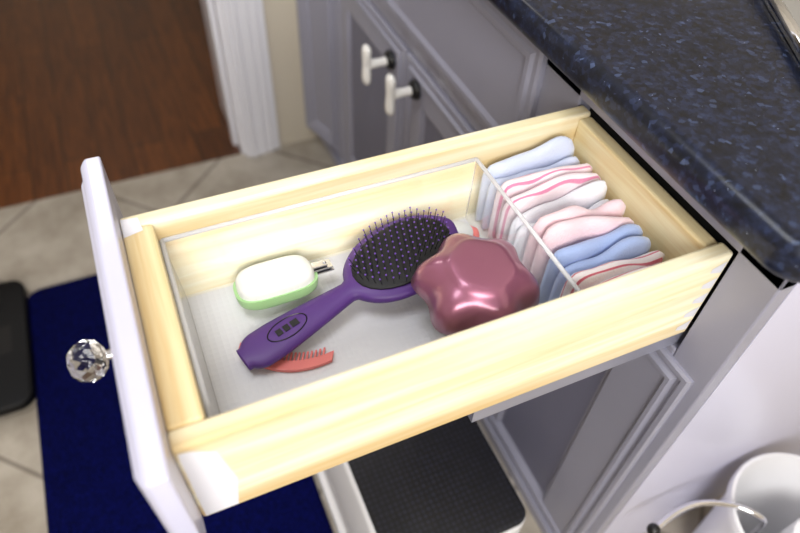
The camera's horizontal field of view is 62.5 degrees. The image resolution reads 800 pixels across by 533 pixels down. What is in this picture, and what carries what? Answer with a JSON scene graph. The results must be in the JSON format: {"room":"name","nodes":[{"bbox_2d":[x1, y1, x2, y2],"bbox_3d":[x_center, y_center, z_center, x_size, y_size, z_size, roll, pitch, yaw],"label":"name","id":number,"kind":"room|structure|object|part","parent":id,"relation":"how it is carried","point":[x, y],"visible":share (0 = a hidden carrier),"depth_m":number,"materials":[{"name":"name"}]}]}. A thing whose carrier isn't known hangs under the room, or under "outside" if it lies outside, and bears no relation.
{"room":"bathroom","nodes":[
{"label":"bathroom","id":0,"kind":"room"},
{"bbox_2d":[263,0,318,144],"bbox_3d":[-0.929,-0.987,0.665,2.631,2.392,0.221,-17,52,-17],"label":"wall","id":1,"kind":"structure","parent":0,"point":[281,19],"depth_m":1.55,"materials":[{"name":"beige paint"}]},
{"bbox_2d":[201,0,279,157],"bbox_3d":[-0.731,-0.948,0.828,0.926,2.112,0.251,-17,52,-17],"label":"trim","id":2,"kind":"structure","parent":1,"relation":"attached to","point":[236,29],"depth_m":1.51,"materials":[{"name":"white paint"}]},
{"bbox_2d":[0,0,723,532],"bbox_3d":[-0.806,0.117,1.325,2.631,0.049,4.508,-17,52,-17],"label":"floor","id":3,"kind":"structure","parent":0,"point":[131,85],"depth_m":1.68,"materials":[{"name":"beige tile"}]},
{"bbox_2d":[0,280,35,416],"bbox_3d":[-0.833,0.173,1.210,0.285,0.024,0.304,-17,52,-17],"label":"bathroom scale","id":4,"kind":"object","parent":3,"relation":"on","point":[17,374],"visible":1,"depth_m":1.22,"materials":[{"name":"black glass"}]},
{"bbox_2d":[28,274,333,532],"bbox_3d":[-0.335,0.413,1.053,0.412,0.015,1.187,-17,52,-17],"label":"bath rug","id":5,"kind":"object","parent":3,"relation":"on","point":[90,485],"visible":0.49,"depth_m":1.11,"materials":[{"name":"blue fabric"}]},
{"bbox_2d":[316,415,525,532],"bbox_3d":[-0.003,0.309,1.033,0.229,0.209,0.374,-17,52,-17],"label":"step stool","id":6,"kind":"object","parent":3,"relation":"on","point":[448,477],"visible":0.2,"depth_m":0.91,"materials":[{"name":"white plastic"}]},
{"bbox_2d":[66,0,799,532],"bbox_3d":[0.040,-0.173,1.107,1.029,0.736,1.174,-17,52,-17],"label":"vanity cabinet","id":7,"kind":"object","parent":3,"relation":"on","point":[617,405],"visible":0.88,"depth_m":0.61,"materials":[{"name":"blue paint"}]},
{"bbox_3d":[-0.218,0.066,0.511,0.017,0.020,0.020,-17,52,-17],"label":"drawer knob","id":8,"kind":"part","parent":7,"relation":"part of","materials":[{"name":"silver metal"}]},
{"bbox_3d":[-0.203,0.063,0.512,0.021,0.142,0.304,-17,52,-17],"label":"drawer","id":9,"kind":"part","parent":7,"relation":"part of","materials":[{"name":"white paint"}]},
{"bbox_3d":[-0.174,-0.541,1.399,0.056,0.672,0.142,-17,52,-17],"label":"filler panel","id":10,"kind":"part","parent":7,"relation":"part of","materials":[{"name":"grey paint"}]},
{"bbox_2d":[159,157,580,418],"bbox_3d":[-0.027,0.027,0.578,0.308,0.080,0.193,-17,52,-17],"label":"tray","id":11,"kind":"object","parent":7,"relation":"on","point":[203,265],"visible":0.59,"depth_m":0.60,"materials":[{"name":"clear plastic"}]},
{"bbox_2d":[233,255,333,309],"bbox_3d":[-0.107,0.011,0.611,0.094,0.030,0.046,-17,52,-17],"label":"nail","id":12,"kind":"object","parent":11,"relation":"on","point":[281,280],"visible":1,"depth_m":0.60,"materials":[{"name":"white plastic"}]},
{"bbox_2d":[239,342,333,372],"bbox_3d":[-0.100,0.079,0.574,0.083,0.004,0.030,5,49,1],"label":"comb","id":13,"kind":"object","parent":11,"relation":"in","point":[286,365],"visible":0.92,"depth_m":0.57,"materials":[{"name":"pink plastic"}]},
{"bbox_2d":[236,207,457,369],"bbox_3d":[-0.043,0.013,0.599,0.237,0.048,0.087,-28,56,-25],"label":"brush","id":14,"kind":"object","parent":11,"relation":"in","point":[380,268],"visible":0.91,"depth_m":0.60,"materials":[{"name":"purple plastic"},{"name":"black rubber"}]},
{"bbox_2d":[267,313,306,341],"bbox_3d":[-0.098,0.053,0.572,0.040,0.002,0.020,-33,58,-22],"label":"print","id":15,"kind":"object","parent":14,"relation":"on","point":[294,322],"depth_m":0.57},
{"bbox_2d":[453,221,479,236],"bbox_3d":[0.017,-0.019,0.656,0.136,0.016,0.042,-17,52,-17],"label":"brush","id":16,"kind":"object","parent":11,"relation":"in","point":[462,227],"visible":0.08,"depth_m":0.67,"materials":[{"name":"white plastic"}]},
{"bbox_2d":[411,233,539,334],"bbox_3d":[0.066,0.016,0.568,0.102,0.063,0.113,30,54,21],"label":"brush","id":17,"kind":"object","parent":11,"relation":"in","point":[470,281],"visible":0.94,"depth_m":0.54,"materials":[{"name":"glossy pink plastic"}]},
{"bbox_3d":[-0.063,-0.305,1.341,0.019,0.490,0.335,-17,52,-17],"label":"sink door","id":18,"kind":"part","parent":7,"relation":"part of","materials":[{"name":"grey paint"}]},
{"bbox_3d":[0.074,-0.064,1.138,0.019,0.490,0.340,-17,52,-17],"label":"sink door","id":19,"kind":"part","parent":7,"relation":"part of","materials":[{"name":"grey paint"}]},
{"bbox_3d":[0.020,-0.419,0.966,0.024,0.166,0.684,-17,52,-17],"label":"false drawer","id":20,"kind":"part","parent":7,"relation":"part of","materials":[{"name":"grey paint"}]},
{"bbox_2d":[487,136,579,186],"bbox_3d":[0.133,-0.087,0.680,0.102,0.087,0.032,-16,52,-17],"label":"folded washcloth","id":21,"kind":"object","parent":7,"relation":"on","point":[558,151],"visible":0.27,"depth_m":0.66,"materials":[{"name":"blue"}]},
{"bbox_2d":[501,163,600,212],"bbox_3d":[0.146,-0.063,0.665,0.106,0.080,0.033,-16,52,-16],"label":"folded washcloth","id":22,"kind":"object","parent":7,"relation":"on","point":[529,191],"visible":0.48,"depth_m":0.64,"materials":[{"name":"white fabric"}]},
{"bbox_3d":[0.052,-0.175,1.110,0.029,0.736,1.170,-17,52,-17],"label":"frame","id":23,"kind":"part","parent":7,"relation":"part of","materials":[{"name":"grey paint"}]},
{"bbox_2d":[522,180,608,227],"bbox_3d":[0.157,-0.041,0.648,0.104,0.077,0.035,-17,52,-17],"label":"folded washcloth","id":24,"kind":"object","parent":7,"relation":"on","point":[591,195],"visible":0.25,"depth_m":0.64,"materials":[{"name":"white fabric"}]},
{"bbox_2d":[533,199,633,254],"bbox_3d":[0.169,-0.024,0.625,0.100,0.091,0.035,-16,52,-16],"label":"folded washcloth","id":25,"kind":"object","parent":7,"relation":"on","point":[573,224],"visible":0.51,"depth_m":0.59,"materials":[{"name":"pink"}]},
{"bbox_3d":[0.212,0.168,0.927,0.019,0.513,0.319,-17,52,-17],"label":"door under drawer","id":26,"kind":"part","parent":7,"relation":"part of","materials":[{"name":"grey paint"}]},
{"bbox_2d":[554,224,650,275],"bbox_3d":[0.182,0.002,0.613,0.099,0.077,0.033,-17,52,-17],"label":"folded washcloth","id":27,"kind":"object","parent":7,"relation":"on","point":[627,241],"visible":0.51,"depth_m":0.59,"materials":[{"name":"blue fabric"}]},
{"bbox_2d":[571,250,664,289],"bbox_3d":[0.193,0.024,0.596,0.103,0.074,0.032,-16,52,-17],"label":"folded washcloth","id":28,"kind":"object","parent":7,"relation":"on","point":[584,279],"visible":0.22,"depth_m":0.57,"materials":[{"name":"fabric"}]},
{"bbox_2d":[488,0,799,282],"bbox_3d":[0.285,-0.484,0.878,0.556,0.037,1.198,-17,52,-17],"label":"countertop","id":29,"kind":"structure","parent":7,"relation":"on","point":[709,90],"depth_m":0.57,"materials":[{"name":"blue stone"}]},
{"bbox_2d":[763,0,799,61],"bbox_3d":[0.442,-0.212,0.612,0.168,0.017,0.232,5,49,1],"label":"tray","id":30,"kind":"object","parent":29,"relation":"on","point":[786,13],"visible":1,"depth_m":0.63,"materials":[{"name":"silver metal"}]},
{"bbox_3d":[0.520,0.157,0.844,0.488,0.736,0.017,-17,52,-17],"label":"panel","id":31,"kind":"part","parent":7,"relation":"part of","materials":[{"name":"white paint"}]},
{"bbox_2d":[693,453,799,532],"bbox_3d":[0.533,0.412,0.959,0.195,0.230,0.195,-17,52,-17],"label":"plastic bucket","id":32,"kind":"object","parent":3,"relation":"on","point":[768,484],"visible":0.96,"depth_m":0.98,"materials":[{"name":"white plastic"}]},
{"bbox_2d":[646,500,766,532],"bbox_3d":[0.411,0.396,0.942,0.206,0.244,0.041,-3,49,-6],"label":"handle","id":33,"kind":"object","parent":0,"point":[652,527],"visible":1,"depth_m":0.86,"materials":[{"name":"silver metal"}]}
]}

